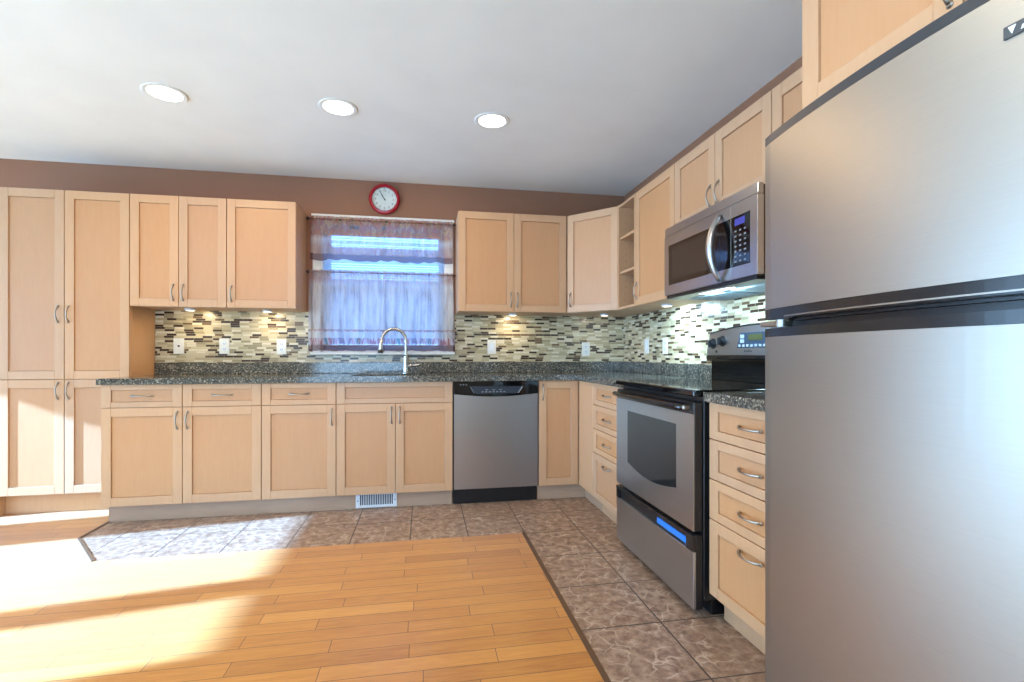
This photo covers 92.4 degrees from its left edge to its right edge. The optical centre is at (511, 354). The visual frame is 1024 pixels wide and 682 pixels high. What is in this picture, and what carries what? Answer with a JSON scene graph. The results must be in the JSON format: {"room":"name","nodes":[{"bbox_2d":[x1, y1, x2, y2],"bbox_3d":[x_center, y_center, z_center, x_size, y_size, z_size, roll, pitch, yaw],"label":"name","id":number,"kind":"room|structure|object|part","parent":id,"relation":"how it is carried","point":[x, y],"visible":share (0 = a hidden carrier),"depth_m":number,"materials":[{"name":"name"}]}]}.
{"room":"kitchen","nodes":[
{"label":"kitchen","id":0,"kind":"room"},
{"bbox_2d":[0,509,603,681],"bbox_3d":[-2.570,1.094,-0.168,6.282,0.060,7.583,0,0,-10],"label":"floor","id":1,"kind":"structure","parent":0,"point":[484,608],"depth_m":2.01,"materials":[{"name":"brown wood"}]},
{"bbox_2d":[0,187,154,515],"bbox_3d":[-3.019,-0.016,3.420,0.786,2.160,0.360,0,0,-10],"label":"pantry cabinet","id":2,"kind":"object","parent":1,"relation":"on","point":[68,322],"visible":0.94,"depth_m":3.28,"materials":[{"name":"brown wood"}]},
{"bbox_3d":[-3.399,-0.016,3.366,0.020,2.160,0.330,0,0,-10],"label":"panel","id":3,"kind":"part","parent":2,"relation":"part of","materials":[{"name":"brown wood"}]},
{"bbox_3d":[-3.174,-0.466,3.249,0.374,1.260,0.020,0,0,-10],"label":"door","id":4,"kind":"part","parent":2,"relation":"part of","materials":[{"name":"brown wood"}]},
{"bbox_3d":[-3.174,0.549,3.249,0.374,0.762,0.020,0,0,-10],"label":"door","id":5,"kind":"part","parent":2,"relation":"part of","materials":[{"name":"brown wood"}]},
{"bbox_3d":[-3.020,0.242,3.255,0.015,0.123,0.035,0,0,-10],"label":"handle","id":6,"kind":"part","parent":2,"relation":"part of","materials":[{"name":"silver metal"}]},
{"bbox_3d":[-3.020,-0.269,3.255,0.015,0.123,0.035,0,0,-10],"label":"handle","id":7,"kind":"part","parent":2,"relation":"part of","materials":[{"name":"silver metal"}]},
{"bbox_3d":[-2.960,0.242,3.265,0.015,0.123,0.035,0,0,-10],"label":"handle","id":8,"kind":"part","parent":2,"relation":"part of","materials":[{"name":"silver metal"}]},
{"bbox_3d":[-2.960,-0.269,3.265,0.015,0.123,0.035,0,0,-10],"label":"handle","id":9,"kind":"part","parent":2,"relation":"part of","materials":[{"name":"silver metal"}]},
{"bbox_3d":[-2.798,0.549,3.317,0.383,0.762,0.020,0,0,-10],"label":"door","id":10,"kind":"part","parent":2,"relation":"part of","materials":[{"name":"brown wood"}]},
{"bbox_3d":[-2.798,-0.466,3.317,0.383,1.260,0.020,0,0,-10],"label":"door","id":11,"kind":"part","parent":2,"relation":"part of","materials":[{"name":"brown wood"}]},
{"bbox_2d":[101,383,261,507],"bbox_3d":[-2.155,0.572,3.427,0.930,0.766,0.653,0,0,-10],"label":"base cabinet","id":12,"kind":"object","parent":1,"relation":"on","point":[161,444],"visible":0.98,"depth_m":3.13,"materials":[{"name":"brown wood"}]},
{"bbox_3d":[-2.334,0.262,3.103,0.457,0.143,0.020,0,0,-10],"label":"drawer","id":13,"kind":"part","parent":12,"relation":"part of","materials":[{"name":"brown wood"}]},
{"bbox_3d":[-2.330,0.262,3.082,0.133,0.015,0.035,0,0,-10],"label":"handle","id":14,"kind":"part","parent":12,"relation":"part of","materials":[{"name":"silver metal"}]},
{"bbox_3d":[-2.334,0.645,3.103,0.457,0.616,0.020,0,0,-10],"label":"door","id":15,"kind":"part","parent":12,"relation":"part of","materials":[{"name":"brown wood"}]},
{"bbox_3d":[-2.133,0.419,3.117,0.015,0.123,0.035,0,0,-10],"label":"handle","id":16,"kind":"part","parent":12,"relation":"part of","materials":[{"name":"silver metal"}]},
{"bbox_3d":[-2.075,0.419,3.127,0.015,0.123,0.035,0,0,-10],"label":"handle","id":17,"kind":"part","parent":12,"relation":"part of","materials":[{"name":"silver metal"}]},
{"bbox_3d":[-1.873,0.262,3.164,0.133,0.015,0.035,0,0,-10],"label":"handle","id":18,"kind":"part","parent":12,"relation":"part of","materials":[{"name":"silver metal"}]},
{"bbox_3d":[-1.877,0.262,3.186,0.465,0.143,0.020,0,0,-10],"label":"drawer","id":19,"kind":"part","parent":12,"relation":"part of","materials":[{"name":"brown wood"}]},
{"bbox_3d":[-1.877,0.645,3.186,0.465,0.616,0.020,0,0,-10],"label":"door","id":20,"kind":"part","parent":12,"relation":"part of","materials":[{"name":"brown wood"}]},
{"bbox_2d":[262,383,336,499],"bbox_3d":[-1.466,0.572,3.551,0.467,0.766,0.653,0,0,-10],"label":"base cabinet","id":21,"kind":"object","parent":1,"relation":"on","point":[299,419],"visible":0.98,"depth_m":3.26,"materials":[{"name":"brown wood"}]},
{"bbox_3d":[-1.415,0.262,3.269,0.463,0.143,0.020,0,0,-10],"label":"drawer","id":22,"kind":"part","parent":21,"relation":"part of","materials":[{"name":"brown wood"}]},
{"bbox_3d":[-1.411,0.262,3.248,0.133,0.015,0.035,0,0,-10],"label":"handle","id":23,"kind":"part","parent":21,"relation":"part of","materials":[{"name":"silver metal"}]},
{"bbox_2d":[0,158,623,362],"bbox_3d":[-2.690,-0.165,3.761,7.842,2.459,0.208,0,0,-10],"label":"wall","id":24,"kind":"structure","parent":0,"point":[315,195],"depth_m":3.87,"materials":[{"name":"brown paint"}]},
{"bbox_2d":[173,338,183,353],"bbox_3d":[-2.502,-0.063,3.685,0.072,0.118,0.008,0,0,-10],"label":"phone jack","id":25,"kind":"object","parent":24,"relation":"attached to","point":[178,343],"visible":1,"depth_m":3.68,"materials":[{"name":"white plastic"}]},
{"bbox_2d":[130,194,238,310],"bbox_3d":[-2.333,-0.713,3.544,0.607,0.767,0.360,0,0,-10],"label":"upper cabinet","id":26,"kind":"object","parent":24,"relation":"attached to","point":[178,244],"visible":0.98,"depth_m":3.40,"materials":[{"name":"brown wood"}]},
{"bbox_3d":[-2.458,-0.713,3.379,0.298,0.764,0.020,0,0,-10],"label":"door","id":27,"kind":"part","parent":26,"relation":"part of","materials":[{"name":"brown wood"}]},
{"bbox_2d":[184,308,195,310],"bbox_3d":[-2.322,-0.322,3.544,0.072,0.016,0.072,0,0,-10],"label":"light","id":28,"kind":"object","parent":26,"relation":"attached to","point":[185,309],"visible":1,"depth_m":3.52,"materials":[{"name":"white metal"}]},
{"bbox_3d":[-2.159,-0.713,3.433,0.301,0.764,0.020,0,0,-10],"label":"door","id":29,"kind":"part","parent":26,"relation":"part of","materials":[{"name":"brown wood"}]},
{"bbox_2d":[219,338,229,353],"bbox_3d":[-2.192,-0.063,3.741,0.072,0.118,0.008,0,0,-10],"label":"electrical outlet","id":30,"kind":"object","parent":24,"relation":"attached to","point":[224,343],"visible":1,"depth_m":3.74,"materials":[{"name":"white plastic"}]},
{"bbox_2d":[227,199,306,311],"bbox_3d":[-1.807,-0.713,3.639,0.459,0.767,0.360,0,0,-10],"label":"upper cabinet","id":31,"kind":"object","parent":24,"relation":"attached to","point":[267,240],"visible":1,"depth_m":3.50,"materials":[{"name":"brown wood"}]},
{"bbox_3d":[-1.974,-0.428,3.444,0.015,0.123,0.035,0,0,-10],"label":"handle","id":32,"kind":"part","parent":31,"relation":"part of","materials":[{"name":"silver metal"}]},
{"bbox_2d":[109,490,451,521],"bbox_3d":[-1.541,1.010,3.582,2.166,0.110,0.566,0,0,-10],"label":"toe kick","id":33,"kind":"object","parent":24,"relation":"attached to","point":[288,505],"depth_m":3.27,"materials":[{"name":"brown wood"}]},
{"bbox_2d":[277,339,286,353],"bbox_3d":[-1.790,-0.060,3.813,0.072,0.118,0.008,0,0,-10],"label":"electrical outlet","id":34,"kind":"object","parent":24,"relation":"attached to","point":[281,343],"visible":1,"depth_m":3.81,"materials":[{"name":"white plastic"}]},
{"bbox_2d":[356,493,396,507],"bbox_3d":[-0.938,1.010,3.399,0.276,0.097,0.009,0,0,-10],"label":"air vent","id":35,"kind":"object","parent":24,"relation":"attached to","point":[390,499],"visible":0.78,"depth_m":3.40,"materials":[{"name":"white metal"}]},
{"bbox_2d":[310,213,454,354],"bbox_3d":[-1.036,-0.551,4.010,1.121,1.107,0.185,0,0,-10],"label":"window","id":36,"kind":"structure","parent":24,"relation":"in","point":[319,227],"depth_m":3.98,"materials":[{"name":"white paint"}]},
{"bbox_2d":[306,216,455,228],"bbox_3d":[-1.018,-1.053,3.921,1.178,0.037,0.053,0,0,-10],"label":"curtain rod","id":37,"kind":"object","parent":36,"relation":"attached to","point":[307,217],"visible":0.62,"depth_m":3.90,"materials":[{"name":"white metal"}]},
{"bbox_2d":[306,270,455,278],"bbox_3d":[-1.018,-0.639,3.921,1.178,0.037,0.053,0,0,-10],"label":"curtain rod","id":38,"kind":"object","parent":36,"relation":"attached to","point":[307,271],"visible":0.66,"depth_m":3.89,"materials":[{"name":"white metal"}]},
{"bbox_2d":[325,230,442,346],"bbox_3d":[-1.036,-0.530,4.010,0.933,0.932,0.035,0,0,-10],"label":"blind","id":39,"kind":"object","parent":36,"relation":"attached to","point":[357,311],"visible":0.99,"depth_m":4.00,"materials":[{"name":"white fabric"}]},
{"bbox_3d":[-1.036,-0.976,4.010,0.933,0.040,0.035,0,0,-10],"label":"head rail","id":40,"kind":"part","parent":39,"relation":"part of","materials":[{"name":"white paint"}]},
{"bbox_3d":[-1.036,-0.071,4.011,0.933,0.014,0.024,0,0,-10],"label":"rail","id":41,"kind":"part","parent":39,"relation":"part of","materials":[{"name":"white paint"}]},
{"bbox_2d":[369,184,399,214],"bbox_3d":[-1.024,-1.248,3.943,0.244,0.244,0.039,0,0,-10],"label":"wall clock","id":42,"kind":"object","parent":24,"relation":"attached to","point":[384,199],"visible":1,"depth_m":3.94,"materials":[{"name":"red plastic"}]},
{"bbox_2d":[487,340,495,353],"bbox_3d":[-0.170,-0.063,4.106,0.072,0.118,0.009,0,0,-10],"label":"light switch","id":43,"kind":"object","parent":24,"relation":"attached to","point":[491,344],"visible":1,"depth_m":4.10,"materials":[{"name":"white plastic"}]},
{"bbox_2d":[456,211,565,315],"bbox_3d":[-0.015,-0.713,3.962,0.855,0.767,0.360,0,0,-10],"label":"upper cabinet","id":44,"kind":"object","parent":24,"relation":"attached to","point":[507,263],"visible":1,"depth_m":3.82,"materials":[{"name":"brown wood"}]},
{"bbox_3d":[-0.198,-0.713,3.787,0.428,0.764,0.020,0,0,-10],"label":"door","id":45,"kind":"part","parent":44,"relation":"part of","materials":[{"name":"brown wood"}]},
{"bbox_3d":[0.222,-0.713,3.863,0.419,0.764,0.020,0,0,-10],"label":"door","id":46,"kind":"part","parent":44,"relation":"part of","materials":[{"name":"brown wood"}]},
{"bbox_2d":[582,342,589,355],"bbox_3d":[0.640,-0.046,4.252,0.072,0.118,0.008,0,0,-10],"label":"electrical outlet","id":47,"kind":"object","parent":24,"relation":"attached to","point":[585,345],"visible":1,"depth_m":4.25,"materials":[{"name":"white plastic"}]},
{"bbox_2d":[0,0,801,195],"bbox_3d":[-1.999,-1.445,-0.065,7.842,0.100,7.983,0,0,-10],"label":"ceiling","id":48,"kind":"structure","parent":0,"point":[596,96],"depth_m":2.48,"materials":[{"name":"paint"}]},
{"bbox_2d":[140,82,187,103],"bbox_3d":[-1.851,-1.391,2.618,0.210,0.006,0.210,0,0,-10],"label":"recessed light","id":49,"kind":"object","parent":48,"relation":"in","point":[159,91],"visible":1,"depth_m":2.61,"materials":[{"name":"white paint"}]},
{"bbox_2d":[318,97,357,116],"bbox_3d":[-0.981,-1.391,2.768,0.210,0.006,0.210,0,0,-10],"label":"recessed light","id":50,"kind":"object","parent":48,"relation":"in","point":[339,107],"visible":1,"depth_m":2.76,"materials":[{"name":"white paint"}]},
{"bbox_2d":[474,112,509,128],"bbox_3d":[-0.119,-1.391,2.927,0.210,0.006,0.210,0,0,-10],"label":"recessed light","id":51,"kind":"object","parent":48,"relation":"in","point":[488,120],"visible":1,"depth_m":2.92,"materials":[{"name":"white paint"}]},
{"bbox_2d":[82,490,764,681],"bbox_3d":[-0.162,1.094,0.267,3.707,0.060,7.583,0,0,-10],"label":"floor tiles","id":52,"kind":"structure","parent":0,"point":[637,627],"depth_m":2.66,"materials":[{"name":"tile"}]},
{"bbox_2d":[77,521,610,681],"bbox_3d":[-0.679,1.063,-0.106,2.575,0.005,7.032,0,0,-10],"label":"trim","id":53,"kind":"structure","parent":52,"relation":"on","point":[580,633],"depth_m":2.11,"materials":[{"name":"wood"}]},
{"bbox_2d":[336,381,452,495],"bbox_3d":[-0.852,0.572,3.663,0.780,0.766,0.653,0,0,-10],"label":"base cabinet","id":54,"kind":"object","parent":52,"relation":"on","point":[392,437],"visible":0.96,"depth_m":3.37,"materials":[{"name":"brown wood"}]},
{"bbox_3d":[-0.993,0.645,3.346,0.385,0.616,0.020,0,0,-10],"label":"door","id":55,"kind":"part","parent":54,"relation":"part of","materials":[{"name":"brown wood"}]},
{"bbox_3d":[-0.825,0.416,3.353,0.015,0.123,0.035,0,0,-10],"label":"handle","id":56,"kind":"part","parent":54,"relation":"part of","materials":[{"name":"silver metal"}]},
{"bbox_3d":[-0.609,0.645,3.415,0.387,0.616,0.020,0,0,-10],"label":"door","id":57,"kind":"part","parent":54,"relation":"part of","materials":[{"name":"brown wood"}]},
{"bbox_2d":[453,381,537,503],"bbox_3d":[-0.162,0.627,3.783,0.614,0.874,0.603,0,0,-10],"label":"dishwasher","id":58,"kind":"object","parent":52,"relation":"on","point":[495,423],"visible":0.98,"depth_m":3.50,"materials":[{"name":"silver metal"}]},
{"bbox_3d":[-0.123,1.010,3.570,0.606,0.108,0.048,0,0,-10],"label":"toe panel","id":59,"kind":"part","parent":58,"relation":"part of","materials":[{"name":"black plastic"}]},
{"bbox_2d":[536,380,602,511],"bbox_3d":[0.619,0.627,3.788,0.918,0.875,0.928,0,0,-10],"label":"base cabinet","id":60,"kind":"object","parent":52,"relation":"on","point":[565,407],"visible":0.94,"depth_m":3.58,"materials":[{"name":"brown wood"}]},
{"bbox_2d":[96,372,703,387],"bbox_3d":[-0.718,0.169,3.277,3.730,0.038,1.460,0,0,-10],"label":"countertop","id":61,"kind":"structure","parent":60,"relation":"on","point":[604,378],"depth_m":3.34,"materials":[{"name":"stone"}]},
{"bbox_2d":[154,362,622,374],"bbox_3d":[-0.835,0.106,3.987,3.708,0.088,0.020,0,0,-10],"label":"granite upstand","id":62,"kind":"object","parent":61,"relation":"on","point":[257,367],"visible":0.86,"depth_m":3.94,"materials":[{"name":"grey stone"}]},
{"bbox_2d":[378,327,419,373],"bbox_3d":[-0.891,-0.032,3.864,0.324,0.363,0.066,0,0,-15],"label":"faucet","id":63,"kind":"object","parent":61,"relation":"on","point":[406,365],"visible":1,"depth_m":3.86,"materials":[{"name":"silver metal"}]},
{"bbox_3d":[-0.778,0.087,3.887,0.096,0.029,0.031,0,0,0],"label":"lever handle","id":64,"kind":"part","parent":63,"relation":"part of","materials":[{"name":"silver metal"}]},
{"bbox_2d":[623,362,711,378],"bbox_3d":[1.109,0.106,3.596,0.020,0.088,1.439,0,0,-10],"label":"granite upstand","id":65,"kind":"object","parent":61,"relation":"on","point":[704,371],"visible":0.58,"depth_m":3.46,"materials":[{"name":"grey stone"}]},
{"bbox_3d":[0.339,0.572,3.586,0.292,0.763,0.020,0,0,-10],"label":"door","id":66,"kind":"part","parent":60,"relation":"part of","materials":[{"name":"brown wood"}]},
{"bbox_3d":[0.527,0.571,3.453,0.022,0.763,0.298,0,0,-10],"label":"filler panel","id":67,"kind":"part","parent":60,"relation":"part of","materials":[{"name":"brown wood"}]},
{"bbox_2d":[593,383,623,523],"bbox_3d":[0.878,0.627,3.109,0.648,0.875,0.497,0,0,-10],"label":"base cabinet","id":68,"kind":"object","parent":52,"relation":"on","point":[605,482],"visible":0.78,"depth_m":3.09,"materials":[{"name":"brown wood"}]},
{"bbox_3d":[0.599,0.414,3.059,0.020,0.154,0.493,0,0,-10],"label":"drawer","id":69,"kind":"part","parent":68,"relation":"part of","materials":[{"name":"brown wood"}]},
{"bbox_3d":[0.599,0.573,3.059,0.020,0.155,0.493,0,0,-10],"label":"drawer","id":70,"kind":"part","parent":68,"relation":"part of","materials":[{"name":"brown wood"}]},
{"bbox_3d":[0.599,0.803,3.059,0.020,0.299,0.493,0,0,-10],"label":"drawer","id":71,"kind":"part","parent":68,"relation":"part of","materials":[{"name":"brown wood"}]},
{"bbox_3d":[0.599,0.262,3.059,0.020,0.143,0.493,0,0,-10],"label":"drawer","id":72,"kind":"part","parent":68,"relation":"part of","materials":[{"name":"brown wood"}]},
{"bbox_2d":[612,323,779,614],"bbox_3d":[0.957,0.455,2.419,0.705,1.219,0.812,0,0,-10],"label":"range","id":73,"kind":"object","parent":52,"relation":"on","point":[662,493],"visible":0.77,"depth_m":2.25,"materials":[{"name":"silver metal"}]},
{"bbox_3d":[0.636,0.216,2.361,0.053,0.026,0.748,0,0,-10],"label":"handle","id":74,"kind":"part","parent":73,"relation":"part of","materials":[{"name":"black metal"}]},
{"bbox_3d":[0.660,0.477,2.365,0.004,0.470,0.796,0,0,-10],"label":"door","id":75,"kind":"part","parent":73,"relation":"part of","materials":[{"name":"metal"}]},
{"bbox_3d":[0.663,0.763,2.365,0.016,0.066,0.796,0,0,-10],"label":"drawer pull","id":76,"kind":"part","parent":73,"relation":"part of","materials":[{"name":"metal"}]},
{"bbox_3d":[0.665,0.912,2.366,0.013,0.231,0.796,0,0,-10],"label":"drawer","id":77,"kind":"part","parent":73,"relation":"part of","materials":[{"name":"metal"}]},
{"bbox_3d":[0.680,0.454,2.369,0.039,0.524,0.796,0,0,-10],"label":"oven door","id":78,"kind":"part","parent":73,"relation":"part of","materials":[{"name":"silver metal"}]},
{"bbox_3d":[0.685,0.879,2.369,0.030,0.300,0.796,0,0,-10],"label":"storage drawer","id":79,"kind":"part","parent":73,"relation":"part of","materials":[{"name":"silver metal"}]},
{"bbox_2d":[616,379,764,396],"bbox_3d":[0.968,0.157,2.421,0.634,0.028,0.812,0,0,-10],"label":"cooktop","id":80,"kind":"object","parent":73,"relation":"in","point":[669,387],"depth_m":2.34,"materials":[{"name":"black glass"}]},
{"bbox_3d":[1.130,-0.062,2.790,0.032,0.060,0.060,0,0,-10],"label":"knob","id":81,"kind":"part","parent":73,"relation":"part of","materials":[{"name":"black plastic"}]},
{"bbox_3d":[1.146,-0.074,2.702,0.032,0.060,0.060,0,0,-10],"label":"knob","id":82,"kind":"part","parent":73,"relation":"part of","materials":[{"name":"black plastic"}]},
{"bbox_3d":[1.252,-0.071,2.472,0.095,0.154,0.810,0,0,-10],"label":"control panel","id":83,"kind":"part","parent":73,"relation":"part of","materials":[{"name":"metal"}]},
{"bbox_3d":[1.206,-0.073,2.456,0.004,0.078,0.254,0,0,-10],"label":"display panel","id":84,"kind":"part","parent":73,"relation":"part of","materials":[{"name":"blue plastic"}]},
{"bbox_2d":[709,403,764,653],"bbox_3d":[1.121,0.627,1.768,0.648,0.875,0.498,0,0,-10],"label":"base cabinet","id":85,"kind":"object","parent":52,"relation":"on","point":[737,443],"visible":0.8,"depth_m":1.79,"materials":[{"name":"brown wood"}]},
{"bbox_2d":[703,391,764,411],"bbox_3d":[1.124,0.169,1.772,0.640,0.038,0.504,0,0,-10],"label":"countertop","id":86,"kind":"structure","parent":85,"relation":"on","point":[753,400],"depth_m":1.79,"materials":[{"name":"stone"}]},
{"bbox_3d":[0.841,0.262,1.718,0.020,0.143,0.494,0,0,-10],"label":"drawer","id":87,"kind":"part","parent":85,"relation":"part of","materials":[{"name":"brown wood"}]},
{"bbox_3d":[0.841,0.414,1.718,0.020,0.154,0.494,0,0,-10],"label":"drawer","id":88,"kind":"part","parent":85,"relation":"part of","materials":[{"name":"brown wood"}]},
{"bbox_3d":[0.841,0.573,1.718,0.020,0.155,0.494,0,0,-10],"label":"drawer","id":89,"kind":"part","parent":85,"relation":"part of","materials":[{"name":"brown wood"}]},
{"bbox_3d":[0.841,0.803,1.718,0.020,0.299,0.494,0,0,-10],"label":"drawer","id":90,"kind":"part","parent":85,"relation":"part of","materials":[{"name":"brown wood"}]},
{"bbox_3d":[0.819,0.262,1.714,0.035,0.015,0.133,0,0,-10],"label":"handle","id":91,"kind":"part","parent":85,"relation":"part of","materials":[{"name":"silver metal"}]},
{"bbox_3d":[0.819,0.414,1.714,0.035,0.015,0.133,0,0,-10],"label":"handle","id":92,"kind":"part","parent":85,"relation":"part of","materials":[{"name":"silver metal"}]},
{"bbox_3d":[0.819,0.573,1.714,0.035,0.015,0.133,0,0,-10],"label":"handle","id":93,"kind":"part","parent":85,"relation":"part of","materials":[{"name":"silver metal"}]},
{"bbox_3d":[0.819,0.712,1.714,0.035,0.015,0.133,0,0,-10],"label":"handle","id":94,"kind":"part","parent":85,"relation":"part of","materials":[{"name":"silver metal"}]},
{"bbox_2d":[760,0,1023,681],"bbox_3d":[1.123,0.237,1.030,0.804,1.655,0.789,0,0,-10],"label":"refrigerator","id":95,"kind":"object","parent":52,"relation":"on","point":[894,198],"visible":1,"depth_m":0.93,"materials":[{"name":"metal"}]},
{"bbox_3d":[0.777,0.474,0.966,0.096,1.041,0.786,0,0,-10],"label":"door","id":96,"kind":"part","parent":95,"relation":"part of","materials":[{"name":"metal"}]},
{"bbox_3d":[0.777,-0.059,0.966,0.096,0.022,0.786,0,0,-10],"label":"trim","id":97,"kind":"part","parent":95,"relation":"part of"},
{"bbox_3d":[0.777,-0.345,0.966,0.096,0.446,0.786,0,0,-10],"label":"freezer door","id":98,"kind":"part","parent":95,"relation":"part of","materials":[{"name":"metal"}]},
{"bbox_3d":[0.777,-0.107,0.966,0.096,0.028,0.786,0,0,-10],"label":"trim","id":99,"kind":"part","parent":95,"relation":"part of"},
{"bbox_2d":[624,56,801,364],"bbox_3d":[1.757,-0.165,0.614,0.208,2.459,7.583,0,0,-10],"label":"wall","id":100,"kind":"structure","parent":0,"point":[687,328],"depth_m":3.24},
{"bbox_2d":[557,206,657,316],"bbox_3d":[0.740,-0.713,3.948,0.622,0.767,0.656,0,0,-10],"label":"upper cabinet","id":101,"kind":"object","parent":100,"relation":"attached to","point":[591,237],"visible":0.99,"depth_m":3.77,"materials":[{"name":"brown wood"}]},
{"bbox_3d":[0.616,-0.713,3.765,0.430,0.764,0.020,0,0,37],"label":"door","id":102,"kind":"part","parent":101,"relation":"part of","materials":[{"name":"brown wood"}]},
{"bbox_2d":[618,194,673,309],"bbox_3d":[0.969,-0.713,3.509,0.328,0.767,0.286,0,0,-10],"label":"upper cabinet","id":103,"kind":"object","parent":100,"relation":"attached to","point":[626,210],"visible":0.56,"depth_m":3.61,"materials":[{"name":"brown wood"}]},
{"bbox_3d":[0.971,-1.087,3.509,0.324,0.018,0.254,0,0,-10],"label":"panel","id":104,"kind":"part","parent":103,"relation":"part of","materials":[{"name":"brown wood"}]},
{"bbox_3d":[0.947,-0.713,3.642,0.324,0.767,0.017,0,0,-10],"label":"panel","id":105,"kind":"part","parent":103,"relation":"part of","materials":[{"name":"brown wood"}]},
{"bbox_3d":[0.969,-0.849,3.509,0.309,0.018,0.252,0,0,-10],"label":"shelf","id":106,"kind":"part","parent":103,"relation":"part of","materials":[{"name":"brown wood"}]},
{"bbox_3d":[0.969,-0.597,3.509,0.309,0.018,0.252,0,0,-10],"label":"shelf","id":107,"kind":"part","parent":103,"relation":"part of","materials":[{"name":"brown wood"}]},
{"bbox_3d":[0.971,-0.339,3.509,0.324,0.018,0.254,0,0,-10],"label":"panel","id":108,"kind":"part","parent":103,"relation":"part of","materials":[{"name":"brown wood"}]},
{"bbox_3d":[0.995,-0.713,3.377,0.324,0.767,0.016,0,0,-10],"label":"panel","id":109,"kind":"part","parent":103,"relation":"part of","materials":[{"name":"brown wood"}]},
{"bbox_2d":[644,338,648,353],"bbox_3d":[1.059,-0.066,3.866,0.009,0.118,0.072,0,0,-10],"label":"light switch","id":110,"kind":"object","parent":100,"relation":"attached to","point":[646,341],"visible":1,"depth_m":3.86,"materials":[{"name":"white plastic"}]},
{"bbox_2d":[663,338,667,353],"bbox_3d":[1.113,-0.063,3.570,0.008,0.118,0.072,0,0,-10],"label":"electrical outlet","id":111,"kind":"object","parent":100,"relation":"attached to","point":[665,340],"visible":1,"depth_m":3.56,"materials":[{"name":"white plastic"}]},
{"bbox_2d":[633,164,711,306],"bbox_3d":[1.029,-0.713,3.103,0.354,0.767,0.531,0,0,-10],"label":"upper cabinet","id":112,"kind":"object","parent":100,"relation":"attached to","point":[655,202],"visible":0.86,"depth_m":3.12,"materials":[{"name":"brown wood"}]},
{"bbox_3d":[0.894,-0.713,3.078,0.020,0.764,0.527,0,0,-10],"label":"door","id":113,"kind":"part","parent":112,"relation":"part of","materials":[{"name":"brown wood"}]},
{"bbox_2d":[661,304,672,306],"bbox_3d":[1.022,-0.322,3.233,0.072,0.016,0.072,0,0,-10],"label":"light","id":114,"kind":"object","parent":112,"relation":"attached to","point":[662,305],"visible":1,"depth_m":3.21,"materials":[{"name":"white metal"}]},
{"bbox_2d":[675,90,771,223],"bbox_3d":[1.147,-0.901,2.449,0.354,0.390,0.794,0,0,-10],"label":"upper cabinet","id":115,"kind":"object","parent":100,"relation":"attached to","point":[731,160],"visible":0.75,"depth_m":2.35,"materials":[{"name":"brown wood"}]},
{"bbox_3d":[0.977,-0.902,2.622,0.020,0.388,0.389,0,0,-10],"label":"door","id":116,"kind":"part","parent":115,"relation":"part of","materials":[{"name":"brown wood"}]},
{"bbox_3d":[0.983,-0.791,2.459,0.035,0.123,0.015,0,0,-10],"label":"handle","id":117,"kind":"part","parent":115,"relation":"part of","materials":[{"name":"silver metal"}]},
{"bbox_2d":[665,182,764,300],"bbox_3d":[1.081,-0.504,2.408,0.457,0.399,0.782,0,0,-10],"label":"microwave","id":118,"kind":"object","parent":115,"relation":"attached to","point":[717,252],"visible":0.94,"depth_m":2.24,"materials":[{"name":"metal"}]},
{"bbox_3d":[0.928,-0.492,2.470,0.030,0.328,0.606,0,0,-10],"label":"door","id":119,"kind":"part","parent":118,"relation":"part of","materials":[{"name":"metal"}]},
{"bbox_3d":[0.918,-0.485,2.234,0.076,0.314,0.040,0,0,-10],"label":"handle","id":120,"kind":"part","parent":118,"relation":"part of","materials":[{"name":"metal"}]},
{"bbox_2d":[667,275,764,300],"bbox_3d":[1.120,-0.319,2.419,0.375,0.019,0.755,0,0,-10],"label":"hood","id":121,"kind":"object","parent":118,"relation":"attached to","point":[732,287],"depth_m":2.39,"materials":[{"name":"white metal"}]},
{"bbox_3d":[0.997,-0.492,2.085,0.030,0.328,0.174,0,0,-10],"label":"control panel","id":122,"kind":"part","parent":118,"relation":"part of","materials":[{"name":"metal"}]},
{"bbox_3d":[0.995,-0.791,2.391,0.035,0.123,0.015,0,0,-10],"label":"handle","id":123,"kind":"part","parent":115,"relation":"part of","materials":[{"name":"silver metal"}]},
{"bbox_3d":[1.047,-0.902,2.231,0.020,0.388,0.397,0,0,-10],"label":"door","id":124,"kind":"part","parent":115,"relation":"part of","materials":[{"name":"brown wood"}]},
{"bbox_2d":[772,67,801,132],"bbox_3d":[1.263,-0.713,1.807,0.354,0.767,0.507,0,0,-10],"label":"upper cabinet","id":125,"kind":"object","parent":100,"relation":"attached to","point":[786,96],"visible":0.08,"depth_m":1.95,"materials":[{"name":"brown wood"}]},
{"bbox_2d":[802,0,966,108],"bbox_3d":[1.239,-0.909,1.097,0.653,0.376,0.876,0,0,-10],"label":"upper cabinet","id":126,"kind":"object","parent":100,"relation":"attached to","point":[840,37],"visible":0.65,"depth_m":1.31,"materials":[{"name":"brown wood"}]},
{"bbox_3d":[0.933,-0.808,1.057,0.035,0.123,0.015,0,0,-10],"label":"handle","id":127,"kind":"part","parent":126,"relation":"part of","materials":[{"name":"silver metal"}]},
{"label":"outside","id":128,"kind":"structure","parent":0,"visible":0},
{"bbox_2d":[331,236,437,344],"bbox_3d":[-1.439,-0.586,6.281,5.800,4.100,0.126,0,0,-10],"label":"wall","id":129,"kind":"structure","parent":128,"point":[333,237],"depth_m":6.20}
]}

